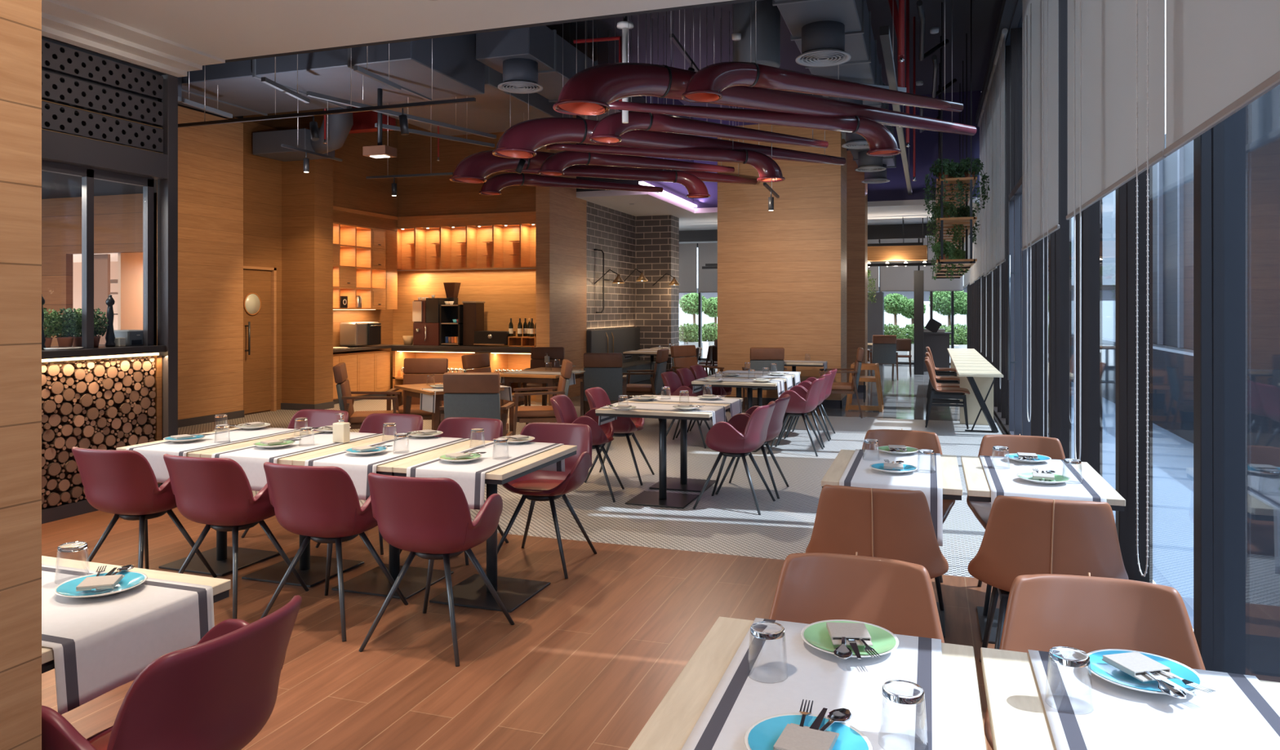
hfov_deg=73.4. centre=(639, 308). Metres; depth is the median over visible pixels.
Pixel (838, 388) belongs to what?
armchair
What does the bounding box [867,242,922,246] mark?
bar
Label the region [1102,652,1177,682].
napkin
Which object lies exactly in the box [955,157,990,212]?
trailing plant
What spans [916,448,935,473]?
drinking glass
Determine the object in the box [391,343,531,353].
countertop
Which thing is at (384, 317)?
wall
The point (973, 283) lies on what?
window
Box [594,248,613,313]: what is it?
conduit
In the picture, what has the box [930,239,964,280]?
trailing plant
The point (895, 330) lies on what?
shrub
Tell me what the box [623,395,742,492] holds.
dining table
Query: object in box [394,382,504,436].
table
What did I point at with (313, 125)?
track spotlight
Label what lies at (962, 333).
shrub
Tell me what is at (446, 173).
track
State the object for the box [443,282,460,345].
coffee grinder
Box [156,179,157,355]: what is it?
wall
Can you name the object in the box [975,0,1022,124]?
wall
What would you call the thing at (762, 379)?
napkin
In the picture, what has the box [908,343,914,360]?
planter
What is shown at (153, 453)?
table runner
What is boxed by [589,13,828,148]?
pipe
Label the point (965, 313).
round tree
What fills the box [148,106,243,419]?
wall
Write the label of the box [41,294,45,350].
pepper mill
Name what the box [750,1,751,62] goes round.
wire
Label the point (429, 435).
plate
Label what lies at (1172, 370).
wall
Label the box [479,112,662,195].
pipe
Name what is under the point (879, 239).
window
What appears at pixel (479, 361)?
armchair
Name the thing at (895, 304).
round tree
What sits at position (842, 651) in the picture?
spoon
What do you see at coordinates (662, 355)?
armchair
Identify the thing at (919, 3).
cable bundle
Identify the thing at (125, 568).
spoon
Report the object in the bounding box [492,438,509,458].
drinking glass
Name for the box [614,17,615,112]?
wire
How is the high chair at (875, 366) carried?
on the floor
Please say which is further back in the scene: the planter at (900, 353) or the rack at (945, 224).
the planter at (900, 353)
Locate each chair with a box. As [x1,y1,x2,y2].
[41,595,302,749]
[71,446,217,577]
[163,453,309,618]
[241,408,348,537]
[259,462,408,641]
[315,413,422,555]
[358,472,514,666]
[400,417,508,564]
[485,422,596,578]
[550,394,624,502]
[584,386,654,485]
[661,371,710,448]
[669,346,699,371]
[675,368,720,438]
[688,364,732,431]
[693,400,775,515]
[697,345,715,376]
[699,361,717,375]
[709,339,717,374]
[710,346,717,375]
[715,394,790,498]
[767,376,825,457]
[768,551,944,643]
[777,372,831,447]
[786,368,836,439]
[805,484,948,578]
[844,362,884,412]
[862,428,955,610]
[891,338,911,377]
[924,351,959,410]
[924,356,959,418]
[924,359,969,429]
[925,346,956,397]
[966,434,1065,616]
[967,495,1128,662]
[984,573,1205,749]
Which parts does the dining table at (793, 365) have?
post, underside frame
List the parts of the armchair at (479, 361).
leg, seat frame, seat, leg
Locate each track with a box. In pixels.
[177,38,475,128]
[280,98,342,161]
[365,172,453,178]
[669,8,699,71]
[763,124,779,198]
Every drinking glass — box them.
[54,541,89,584]
[213,414,228,431]
[213,424,231,442]
[293,417,307,435]
[298,426,315,446]
[382,422,396,440]
[392,432,409,453]
[469,428,484,448]
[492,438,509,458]
[617,395,628,400]
[661,386,671,395]
[679,390,689,403]
[702,384,712,395]
[747,621,787,683]
[862,439,879,461]
[879,680,927,749]
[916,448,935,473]
[991,445,1010,468]
[1045,646,1093,715]
[1062,458,1083,484]
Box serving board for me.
[333,346,347,348]
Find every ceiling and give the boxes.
[41,170,156,199]
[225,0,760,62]
[546,0,1003,108]
[576,190,979,244]
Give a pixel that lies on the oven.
(358, 333)
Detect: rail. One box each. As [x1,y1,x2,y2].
[177,71,232,118]
[261,53,309,102]
[306,75,496,138]
[353,43,400,90]
[374,123,494,147]
[860,83,906,92]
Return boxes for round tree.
[679,293,708,342]
[702,297,717,325]
[884,293,909,337]
[901,298,926,338]
[928,289,967,326]
[957,293,967,326]
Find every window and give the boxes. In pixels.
[683,239,951,365]
[697,293,702,359]
[879,239,882,292]
[929,291,933,319]
[951,291,954,348]
[967,284,968,348]
[968,284,969,348]
[969,284,970,348]
[970,284,972,348]
[972,283,973,348]
[973,281,975,349]
[975,280,977,351]
[977,279,978,352]
[978,277,980,354]
[980,275,982,355]
[982,275,985,358]
[985,275,987,360]
[987,271,991,363]
[991,270,994,402]
[994,266,997,406]
[997,263,1001,412]
[1001,60,1005,417]
[1005,45,1010,425]
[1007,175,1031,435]
[1010,27,1022,191]
[1031,235,1048,437]
[1048,0,1071,458]
[1074,198,1102,476]
[1115,166,1152,583]
[1193,84,1279,682]
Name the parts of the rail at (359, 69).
rail, hanger rod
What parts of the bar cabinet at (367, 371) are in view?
door, door, door, door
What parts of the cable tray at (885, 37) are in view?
hanger rod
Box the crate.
[507,336,535,346]
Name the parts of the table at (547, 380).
leg, leg, leg, leg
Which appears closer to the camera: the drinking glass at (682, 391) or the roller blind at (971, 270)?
the drinking glass at (682, 391)
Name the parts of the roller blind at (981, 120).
bead chain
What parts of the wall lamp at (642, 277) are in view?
lamp shade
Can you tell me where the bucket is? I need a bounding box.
[402,335,413,345]
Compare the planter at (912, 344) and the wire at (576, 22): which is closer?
the wire at (576, 22)
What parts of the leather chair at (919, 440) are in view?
leg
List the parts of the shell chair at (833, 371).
leg, leg, leg, leg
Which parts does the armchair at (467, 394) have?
leg, backrest, leg, armrest, rail, leg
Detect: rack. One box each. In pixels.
[440,304,463,346]
[934,0,977,278]
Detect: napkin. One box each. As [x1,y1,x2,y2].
[75,574,124,591]
[170,434,196,439]
[241,422,264,426]
[260,440,286,444]
[321,425,333,429]
[351,445,378,451]
[413,429,437,434]
[444,452,473,458]
[506,435,528,439]
[614,404,631,408]
[637,395,653,397]
[677,404,694,407]
[702,394,716,397]
[755,377,767,380]
[773,723,839,749]
[826,622,872,646]
[884,462,903,469]
[888,444,906,450]
[1017,452,1038,458]
[1032,472,1054,479]
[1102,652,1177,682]
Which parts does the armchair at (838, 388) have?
armrest, armrest, seat, rail, leg, backrest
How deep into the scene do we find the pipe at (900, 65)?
9.71 m
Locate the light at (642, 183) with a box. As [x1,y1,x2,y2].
[638,181,697,207]
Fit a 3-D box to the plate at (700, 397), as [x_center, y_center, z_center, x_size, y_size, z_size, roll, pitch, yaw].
[0.614,0.781,7.519,0.224,0.024,0.224,0,0,-9]
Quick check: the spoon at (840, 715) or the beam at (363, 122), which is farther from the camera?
the beam at (363, 122)
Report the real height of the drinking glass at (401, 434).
0.103 m
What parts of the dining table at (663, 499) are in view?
underside frame, plate, post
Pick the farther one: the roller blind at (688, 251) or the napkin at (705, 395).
the roller blind at (688, 251)
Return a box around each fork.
[95,565,106,576]
[799,699,813,727]
[857,638,880,657]
[1158,670,1216,693]
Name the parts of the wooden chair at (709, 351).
leg, backrest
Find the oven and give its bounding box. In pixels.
[339,321,382,346]
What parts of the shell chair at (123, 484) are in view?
leg, leg, swivel plate, leg, leg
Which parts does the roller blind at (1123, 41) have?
bead chain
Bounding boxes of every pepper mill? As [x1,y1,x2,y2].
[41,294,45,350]
[105,294,115,346]
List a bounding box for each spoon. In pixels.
[111,564,134,575]
[282,439,301,441]
[469,452,486,454]
[819,708,852,731]
[833,636,853,659]
[888,447,897,452]
[895,460,904,463]
[1018,455,1027,460]
[1045,470,1055,473]
[1143,671,1186,698]
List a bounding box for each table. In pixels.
[41,555,231,673]
[115,427,313,576]
[200,431,393,587]
[293,435,481,599]
[392,440,577,613]
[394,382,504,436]
[402,373,444,404]
[499,367,590,422]
[595,401,727,508]
[622,351,671,393]
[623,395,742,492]
[628,616,986,749]
[636,350,670,386]
[691,377,785,452]
[707,373,793,442]
[728,369,800,406]
[783,360,827,413]
[821,449,962,638]
[946,348,1003,433]
[960,455,1125,644]
[980,647,1279,749]
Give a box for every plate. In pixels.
[44,346,84,350]
[53,570,147,598]
[163,435,204,443]
[234,422,271,430]
[253,440,295,448]
[315,426,351,432]
[344,446,387,455]
[408,431,443,438]
[429,385,443,388]
[438,453,481,462]
[497,435,534,444]
[571,370,585,373]
[608,405,636,410]
[632,395,657,400]
[672,404,700,410]
[697,395,722,399]
[703,378,724,382]
[721,373,741,376]
[743,712,872,749]
[751,378,770,382]
[767,373,786,376]
[800,619,898,657]
[869,462,917,474]
[876,445,918,454]
[1004,453,1051,463]
[1016,471,1071,484]
[1085,648,1204,694]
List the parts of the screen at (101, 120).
perforated panel, perforated panel, perforated panel, post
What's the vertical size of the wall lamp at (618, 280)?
0.268 m
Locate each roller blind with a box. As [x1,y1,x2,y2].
[679,243,697,293]
[697,243,717,293]
[867,239,879,291]
[880,237,963,291]
[963,241,966,288]
[965,235,969,285]
[969,226,974,284]
[973,201,979,281]
[977,109,984,349]
[982,88,990,355]
[986,64,996,362]
[993,27,1008,389]
[1021,0,1059,437]
[1066,0,1167,577]
[1163,0,1279,155]
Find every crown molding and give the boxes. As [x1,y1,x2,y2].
[41,0,225,77]
[333,205,535,220]
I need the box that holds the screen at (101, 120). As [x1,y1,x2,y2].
[41,35,177,485]
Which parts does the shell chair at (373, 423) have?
leg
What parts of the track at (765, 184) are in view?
rail, hanger rod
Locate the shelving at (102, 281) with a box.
[93,253,117,344]
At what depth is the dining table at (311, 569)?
5.02 m
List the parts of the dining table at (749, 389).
post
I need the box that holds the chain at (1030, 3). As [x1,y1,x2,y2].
[1026,3,1031,422]
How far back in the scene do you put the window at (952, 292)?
23.49 m
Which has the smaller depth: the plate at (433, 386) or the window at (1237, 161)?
the window at (1237, 161)
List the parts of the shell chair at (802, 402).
leg, leg, swivel plate, leg, leg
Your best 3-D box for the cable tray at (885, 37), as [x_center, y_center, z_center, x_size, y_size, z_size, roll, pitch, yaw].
[4.746,-3.107,15.149,0.070,1.885,17.659,0,0,19]
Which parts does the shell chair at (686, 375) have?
leg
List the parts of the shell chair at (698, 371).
leg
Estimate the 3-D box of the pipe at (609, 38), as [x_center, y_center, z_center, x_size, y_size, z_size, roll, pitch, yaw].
[-0.288,-2.652,9.603,0.481,1.037,1.378,0,0,-25]
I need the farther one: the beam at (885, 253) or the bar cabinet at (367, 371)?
the beam at (885, 253)
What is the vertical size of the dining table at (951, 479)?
0.750 m
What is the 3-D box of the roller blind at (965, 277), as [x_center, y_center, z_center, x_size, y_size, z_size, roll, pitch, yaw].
[8.482,-1.272,22.388,0.070,1.424,1.790,0,0,19]
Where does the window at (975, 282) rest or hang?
in the wall at (1011, 16)
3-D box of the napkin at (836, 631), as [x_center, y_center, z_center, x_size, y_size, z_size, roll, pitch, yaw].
[0.491,0.764,2.016,0.090,0.012,0.114,0,0,4]
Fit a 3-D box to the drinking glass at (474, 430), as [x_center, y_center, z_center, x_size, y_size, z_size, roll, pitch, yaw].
[-0.933,0.742,4.925,0.088,0.103,0.088,0,0,-12]
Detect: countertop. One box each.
[41,344,165,359]
[333,344,398,352]
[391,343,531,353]
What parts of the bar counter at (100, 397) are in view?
panel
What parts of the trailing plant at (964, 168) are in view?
pot, vine stem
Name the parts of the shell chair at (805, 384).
leg, leg, leg, leg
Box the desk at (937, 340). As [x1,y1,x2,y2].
[924,317,951,371]
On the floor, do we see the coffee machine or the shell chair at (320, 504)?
the shell chair at (320, 504)
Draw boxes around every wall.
[0,0,41,749]
[41,193,156,353]
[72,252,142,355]
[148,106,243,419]
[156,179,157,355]
[157,75,161,115]
[177,104,243,118]
[226,117,281,415]
[243,108,333,404]
[333,119,397,231]
[333,309,392,389]
[392,269,535,345]
[397,119,535,217]
[576,115,639,191]
[586,201,635,329]
[635,215,669,372]
[640,96,693,207]
[669,215,679,371]
[693,90,981,208]
[846,150,867,390]
[867,292,884,365]
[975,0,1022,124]
[1071,332,1193,444]
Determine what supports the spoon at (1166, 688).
on the plate at (1097, 666)
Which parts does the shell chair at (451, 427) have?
leg, leg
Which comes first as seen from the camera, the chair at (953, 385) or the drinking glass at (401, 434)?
the drinking glass at (401, 434)
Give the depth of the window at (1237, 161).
3.08 m
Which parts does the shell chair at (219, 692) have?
seat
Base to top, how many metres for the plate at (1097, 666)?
0.024 m
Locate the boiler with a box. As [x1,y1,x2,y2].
[462,301,484,346]
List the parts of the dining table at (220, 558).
plate, post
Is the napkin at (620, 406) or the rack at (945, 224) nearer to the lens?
the napkin at (620, 406)
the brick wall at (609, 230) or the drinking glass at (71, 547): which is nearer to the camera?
the drinking glass at (71, 547)
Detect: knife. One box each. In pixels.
[91,567,117,590]
[809,707,827,730]
[847,638,861,658]
[1149,671,1196,696]
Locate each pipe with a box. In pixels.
[323,108,327,144]
[436,125,439,161]
[449,93,757,184]
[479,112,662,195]
[492,20,845,165]
[503,93,710,198]
[537,8,734,176]
[545,23,785,182]
[552,0,976,135]
[573,35,622,101]
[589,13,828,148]
[608,64,901,156]
[681,0,963,111]
[888,0,905,87]
[898,0,904,62]
[905,0,909,146]
[912,16,915,181]
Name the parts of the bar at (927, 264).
hanger rod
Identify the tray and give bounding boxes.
[473,343,506,345]
[880,0,911,195]
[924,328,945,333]
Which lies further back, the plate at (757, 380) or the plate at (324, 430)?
the plate at (757, 380)
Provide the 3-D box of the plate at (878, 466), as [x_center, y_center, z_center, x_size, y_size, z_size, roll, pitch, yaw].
[1.233,0.781,4.175,0.224,0.024,0.224,0,0,4]
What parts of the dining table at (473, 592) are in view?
underside frame, plate, post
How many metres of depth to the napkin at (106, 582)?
2.38 m
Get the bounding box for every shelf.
[440,304,462,306]
[440,322,457,324]
[440,342,462,344]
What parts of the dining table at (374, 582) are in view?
underside frame, plate, post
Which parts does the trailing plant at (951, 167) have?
pot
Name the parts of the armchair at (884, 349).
leg, backrest, leg, leg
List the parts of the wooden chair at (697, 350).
backrest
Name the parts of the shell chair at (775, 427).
leg, leg, leg, leg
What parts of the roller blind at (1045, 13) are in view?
bead chain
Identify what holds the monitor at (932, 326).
on the desk at (937, 340)
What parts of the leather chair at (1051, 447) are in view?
leg, leg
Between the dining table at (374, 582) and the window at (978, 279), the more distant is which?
the window at (978, 279)
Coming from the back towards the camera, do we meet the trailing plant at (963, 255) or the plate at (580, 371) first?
the trailing plant at (963, 255)
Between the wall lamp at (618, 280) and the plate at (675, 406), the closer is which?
the plate at (675, 406)
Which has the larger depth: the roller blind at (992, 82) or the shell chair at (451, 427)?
the roller blind at (992, 82)
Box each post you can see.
[617,16,633,123]
[914,238,924,374]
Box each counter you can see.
[41,344,165,524]
[391,343,535,400]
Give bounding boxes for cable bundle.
[916,0,949,61]
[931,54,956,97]
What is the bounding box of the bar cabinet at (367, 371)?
[333,344,398,404]
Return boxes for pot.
[44,337,53,347]
[56,337,74,346]
[72,336,81,346]
[93,336,101,347]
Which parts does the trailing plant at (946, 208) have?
vine stem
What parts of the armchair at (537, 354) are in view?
leg, leg, seat, seat frame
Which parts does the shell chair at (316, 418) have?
leg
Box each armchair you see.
[333,362,399,429]
[386,358,448,424]
[439,372,514,436]
[461,353,528,425]
[513,359,573,435]
[517,346,564,406]
[579,352,626,416]
[617,348,669,402]
[670,345,724,373]
[742,347,786,409]
[817,347,864,418]
[867,334,897,380]
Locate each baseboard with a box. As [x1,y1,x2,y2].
[177,410,244,427]
[280,403,313,410]
[313,401,333,409]
[857,385,866,392]
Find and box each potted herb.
[42,307,62,347]
[45,307,81,346]
[62,308,97,346]
[78,307,109,347]
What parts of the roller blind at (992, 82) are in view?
bead chain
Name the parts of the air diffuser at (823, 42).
plate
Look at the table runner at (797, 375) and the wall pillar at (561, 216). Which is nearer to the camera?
the table runner at (797, 375)
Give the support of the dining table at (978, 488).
on the floor
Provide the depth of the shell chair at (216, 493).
4.31 m
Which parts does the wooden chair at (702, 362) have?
seat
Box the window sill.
[993,402,1008,435]
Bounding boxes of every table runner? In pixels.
[41,564,214,715]
[125,427,300,483]
[211,431,384,491]
[304,435,471,500]
[406,441,564,510]
[419,385,512,413]
[499,370,575,385]
[598,402,725,425]
[624,350,674,359]
[625,395,742,417]
[638,348,687,357]
[655,346,701,356]
[681,617,945,749]
[692,377,784,398]
[706,373,792,390]
[722,370,799,385]
[783,360,827,373]
[839,448,942,546]
[979,455,1106,507]
[1027,649,1279,749]
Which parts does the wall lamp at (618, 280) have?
lamp shade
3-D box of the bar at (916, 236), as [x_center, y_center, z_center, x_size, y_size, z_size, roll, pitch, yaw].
[3.923,-1.735,18.941,4.500,0.470,0.060,0,0,19]
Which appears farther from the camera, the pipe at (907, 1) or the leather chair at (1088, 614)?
the pipe at (907, 1)
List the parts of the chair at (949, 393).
leg, leg, leg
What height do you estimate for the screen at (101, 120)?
3.600 m
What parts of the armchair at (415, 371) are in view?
leg, armrest, leg, seat, seat frame, leg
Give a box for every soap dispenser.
[333,413,350,443]
[544,353,549,362]
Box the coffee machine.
[412,297,448,346]
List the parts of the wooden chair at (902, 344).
backrest, seat, leg, leg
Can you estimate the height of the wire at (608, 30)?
1.900 m
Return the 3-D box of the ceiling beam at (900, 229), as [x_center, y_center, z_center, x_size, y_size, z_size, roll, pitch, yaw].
[4.206,-1.810,20.403,6.900,0.280,0.150,0,0,19]
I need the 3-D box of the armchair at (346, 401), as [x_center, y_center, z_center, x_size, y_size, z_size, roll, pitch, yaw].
[-2.827,1.061,8.932,0.655,0.982,0.600,0,0,-13]
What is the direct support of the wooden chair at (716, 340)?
on the floor
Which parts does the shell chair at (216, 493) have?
leg, swivel plate, leg, leg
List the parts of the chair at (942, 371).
leg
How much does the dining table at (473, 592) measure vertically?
0.750 m
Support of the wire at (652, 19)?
hanging from the ceiling at (985, 14)
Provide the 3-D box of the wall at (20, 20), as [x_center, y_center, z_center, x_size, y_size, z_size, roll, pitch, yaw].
[-1.953,-0.250,0.507,0.475,3.600,2.910,0,0,19]
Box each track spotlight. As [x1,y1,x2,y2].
[303,152,309,173]
[309,115,319,141]
[391,177,396,195]
[399,107,408,135]
[515,158,525,173]
[688,59,694,71]
[768,191,773,210]
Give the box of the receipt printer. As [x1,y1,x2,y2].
[113,329,142,346]
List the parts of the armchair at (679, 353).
backrest, armrest, armrest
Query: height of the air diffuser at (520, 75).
0.300 m
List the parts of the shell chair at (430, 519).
leg, leg, swivel plate, leg, leg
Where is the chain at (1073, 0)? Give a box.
[1073,0,1081,459]
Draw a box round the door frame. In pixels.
[243,266,276,411]
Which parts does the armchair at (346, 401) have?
backrest, leg, rail, armrest, seat, armrest, leg, leg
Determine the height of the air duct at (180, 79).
0.500 m
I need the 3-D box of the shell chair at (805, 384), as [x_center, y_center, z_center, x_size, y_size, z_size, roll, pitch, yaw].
[1.908,1.146,9.890,0.577,0.818,0.577,0,0,19]
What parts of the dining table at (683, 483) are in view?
plate, post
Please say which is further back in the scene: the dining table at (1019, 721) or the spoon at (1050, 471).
the spoon at (1050, 471)
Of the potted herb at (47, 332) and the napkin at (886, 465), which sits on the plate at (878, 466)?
the napkin at (886, 465)
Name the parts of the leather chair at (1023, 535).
leg, leg, seat frame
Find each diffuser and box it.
[369,155,390,158]
[497,57,542,93]
[795,20,851,66]
[828,82,862,104]
[841,132,869,149]
[854,150,886,172]
[861,164,889,183]
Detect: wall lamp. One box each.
[594,269,625,284]
[623,268,647,281]
[652,272,679,285]
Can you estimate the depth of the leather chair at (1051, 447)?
4.71 m
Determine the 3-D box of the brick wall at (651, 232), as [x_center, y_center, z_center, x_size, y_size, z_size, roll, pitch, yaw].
[0.284,-0.210,18.483,0.900,3.520,0.600,0,0,19]
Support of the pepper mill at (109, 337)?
on the bar counter at (100, 397)
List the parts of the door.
handle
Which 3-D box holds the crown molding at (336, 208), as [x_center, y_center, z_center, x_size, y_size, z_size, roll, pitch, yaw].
[-3.349,-1.640,14.105,3.020,0.060,2.220,0,0,19]
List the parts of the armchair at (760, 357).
leg, backrest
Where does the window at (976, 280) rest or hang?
in the wall at (1011, 16)
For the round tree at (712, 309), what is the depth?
29.07 m
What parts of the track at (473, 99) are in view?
rail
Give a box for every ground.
[1071,381,1193,628]
[1152,343,1193,352]
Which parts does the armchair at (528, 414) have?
leg, leg, seat, armrest, seat frame, rail, armrest, backrest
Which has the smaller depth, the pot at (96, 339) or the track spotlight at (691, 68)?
the pot at (96, 339)
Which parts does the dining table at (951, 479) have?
underside frame, plate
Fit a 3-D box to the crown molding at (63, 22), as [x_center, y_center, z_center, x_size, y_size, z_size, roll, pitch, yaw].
[-4.800,-2.000,3.787,0.520,0.100,7.100,0,0,19]
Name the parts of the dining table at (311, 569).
plate, post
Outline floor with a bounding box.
[41,360,1004,749]
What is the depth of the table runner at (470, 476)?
4.37 m
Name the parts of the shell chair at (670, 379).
leg, leg, leg, leg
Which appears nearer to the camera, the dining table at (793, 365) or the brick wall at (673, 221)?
the dining table at (793, 365)
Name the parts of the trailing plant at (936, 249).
pot, vine stem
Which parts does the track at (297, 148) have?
rail, hanger rod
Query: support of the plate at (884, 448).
on the table runner at (858, 473)
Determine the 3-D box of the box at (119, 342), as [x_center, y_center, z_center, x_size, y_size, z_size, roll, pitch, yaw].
[-4.202,0.269,6.931,0.060,0.070,0.060,0,0,19]
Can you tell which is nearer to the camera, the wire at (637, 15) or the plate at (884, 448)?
the plate at (884, 448)
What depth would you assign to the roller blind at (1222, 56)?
2.74 m
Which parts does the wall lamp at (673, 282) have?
lamp shade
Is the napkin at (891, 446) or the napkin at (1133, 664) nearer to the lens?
the napkin at (1133, 664)
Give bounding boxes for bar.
[702,216,935,269]
[705,259,936,266]
[867,235,924,239]
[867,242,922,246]
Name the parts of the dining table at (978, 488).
plate, underside frame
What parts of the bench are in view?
backrest, seat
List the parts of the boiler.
lid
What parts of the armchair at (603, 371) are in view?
leg, leg, backrest, leg, leg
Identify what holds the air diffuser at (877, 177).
attached to the air duct at (864, 67)
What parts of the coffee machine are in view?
steel panel, spout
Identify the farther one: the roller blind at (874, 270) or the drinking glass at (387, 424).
the roller blind at (874, 270)
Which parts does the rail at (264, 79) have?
rail, hanger rod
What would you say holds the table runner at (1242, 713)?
on the dining table at (1019, 721)
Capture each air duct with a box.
[177,33,484,116]
[177,76,182,97]
[253,106,353,161]
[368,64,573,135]
[475,25,647,120]
[733,0,780,67]
[772,0,896,168]
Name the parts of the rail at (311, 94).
hanger rod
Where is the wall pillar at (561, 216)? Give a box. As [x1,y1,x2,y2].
[535,115,586,403]
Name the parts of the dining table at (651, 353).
underside frame, post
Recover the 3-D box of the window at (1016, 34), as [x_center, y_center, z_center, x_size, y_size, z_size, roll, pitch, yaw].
[4.588,-0.925,10.425,0.155,4.950,0.090,0,0,19]
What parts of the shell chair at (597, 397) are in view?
leg, leg, swivel plate, leg, seat, leg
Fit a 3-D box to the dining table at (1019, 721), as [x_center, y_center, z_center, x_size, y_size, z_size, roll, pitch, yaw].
[0.949,1.175,1.490,0.617,0.750,0.930,0,0,19]
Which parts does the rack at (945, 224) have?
iron frame, iron frame, iron frame, hanger rod, iron frame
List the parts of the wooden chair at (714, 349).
leg, backrest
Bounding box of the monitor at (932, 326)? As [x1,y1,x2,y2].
[924,317,942,332]
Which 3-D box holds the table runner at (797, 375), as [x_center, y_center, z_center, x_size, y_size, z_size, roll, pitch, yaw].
[1.500,0.878,10.745,0.960,0.168,0.440,0,0,19]
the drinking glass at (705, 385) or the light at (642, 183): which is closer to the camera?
the drinking glass at (705, 385)
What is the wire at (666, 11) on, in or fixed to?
hanging from the ceiling at (985, 14)
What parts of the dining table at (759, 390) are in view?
post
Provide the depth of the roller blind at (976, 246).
16.46 m
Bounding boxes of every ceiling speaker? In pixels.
[915,80,923,85]
[929,26,938,34]
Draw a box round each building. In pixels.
[679,189,1115,339]
[1152,133,1193,349]
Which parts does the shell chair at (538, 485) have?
leg, leg, seat, swivel plate, leg, leg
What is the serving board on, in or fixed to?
on the countertop
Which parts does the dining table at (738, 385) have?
underside frame, post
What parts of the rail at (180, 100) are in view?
hanger rod, rail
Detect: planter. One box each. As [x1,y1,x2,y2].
[679,341,708,358]
[702,341,714,346]
[896,351,908,361]
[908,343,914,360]
[949,345,959,363]
[954,344,967,348]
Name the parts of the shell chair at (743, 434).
leg, leg, swivel plate, leg, leg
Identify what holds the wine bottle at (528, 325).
on the crate
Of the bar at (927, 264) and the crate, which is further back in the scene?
the bar at (927, 264)
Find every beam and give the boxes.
[348,106,395,133]
[679,222,969,242]
[867,217,927,266]
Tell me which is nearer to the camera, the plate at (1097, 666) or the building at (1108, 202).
the plate at (1097, 666)
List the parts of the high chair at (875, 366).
leg, leg, foot rail, rail, seat, rail, leg, leg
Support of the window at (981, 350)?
in the wall at (1011, 16)
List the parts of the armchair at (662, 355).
leg, seat, armrest, rail, seat frame, armrest, leg, backrest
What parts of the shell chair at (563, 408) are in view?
swivel plate, leg, seat, leg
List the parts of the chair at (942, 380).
leg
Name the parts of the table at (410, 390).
leg, leg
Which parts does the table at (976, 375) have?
support panel, support panel, slanted leg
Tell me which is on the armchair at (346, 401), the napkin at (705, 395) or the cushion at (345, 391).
the cushion at (345, 391)
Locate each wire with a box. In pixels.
[576,22,577,73]
[592,19,593,66]
[596,27,597,120]
[608,30,608,115]
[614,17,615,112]
[631,15,631,102]
[637,14,638,62]
[645,13,646,102]
[652,18,653,103]
[657,12,658,103]
[666,11,666,115]
[684,8,684,69]
[713,5,714,63]
[720,17,720,139]
[728,11,729,140]
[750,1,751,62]
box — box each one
[114,337,125,346]
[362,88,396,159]
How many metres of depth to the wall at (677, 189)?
16.23 m
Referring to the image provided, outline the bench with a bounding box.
[586,327,656,384]
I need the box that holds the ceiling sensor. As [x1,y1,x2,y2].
[731,32,741,40]
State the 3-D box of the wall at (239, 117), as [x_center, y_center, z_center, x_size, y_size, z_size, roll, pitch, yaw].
[-6.792,-2.900,12.694,0.100,2.600,8.700,0,0,19]
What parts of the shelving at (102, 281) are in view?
sliding door, shelf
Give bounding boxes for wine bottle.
[508,318,513,336]
[517,318,522,337]
[523,318,527,336]
[527,318,530,336]
[529,318,533,337]
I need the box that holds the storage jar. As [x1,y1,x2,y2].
[356,295,362,307]
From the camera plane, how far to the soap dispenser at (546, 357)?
12.65 m
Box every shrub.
[679,323,708,358]
[702,322,717,346]
[884,323,908,361]
[899,323,925,360]
[938,324,959,363]
[948,323,967,348]
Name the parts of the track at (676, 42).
rail, hanger rod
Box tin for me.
[340,296,347,307]
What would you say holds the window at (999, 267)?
in the wall at (1011, 16)
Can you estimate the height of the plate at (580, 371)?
0.024 m
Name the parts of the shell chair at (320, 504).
leg, leg, swivel plate, leg, leg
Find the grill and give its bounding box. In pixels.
[473,330,515,345]
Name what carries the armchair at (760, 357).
on the floor
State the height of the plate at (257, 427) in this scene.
0.024 m
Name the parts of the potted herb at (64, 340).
stem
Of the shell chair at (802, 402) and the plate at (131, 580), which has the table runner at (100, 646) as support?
the plate at (131, 580)
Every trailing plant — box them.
[867,269,876,303]
[922,158,959,231]
[925,200,964,257]
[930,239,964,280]
[938,162,973,191]
[946,204,980,244]
[948,248,968,274]
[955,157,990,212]
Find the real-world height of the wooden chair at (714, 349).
0.857 m
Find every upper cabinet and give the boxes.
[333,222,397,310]
[396,215,535,271]
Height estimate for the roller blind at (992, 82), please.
4.177 m
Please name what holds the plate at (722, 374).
on the table runner at (788, 378)
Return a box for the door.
[243,269,271,413]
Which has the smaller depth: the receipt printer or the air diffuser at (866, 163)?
the receipt printer
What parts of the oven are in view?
door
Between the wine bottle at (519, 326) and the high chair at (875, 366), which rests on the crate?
the wine bottle at (519, 326)
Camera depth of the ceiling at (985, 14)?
12.79 m
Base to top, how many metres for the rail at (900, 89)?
0.050 m
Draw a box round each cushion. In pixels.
[340,379,354,423]
[466,367,491,372]
[556,375,565,395]
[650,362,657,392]
[673,356,697,370]
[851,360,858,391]
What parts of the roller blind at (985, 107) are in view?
bead chain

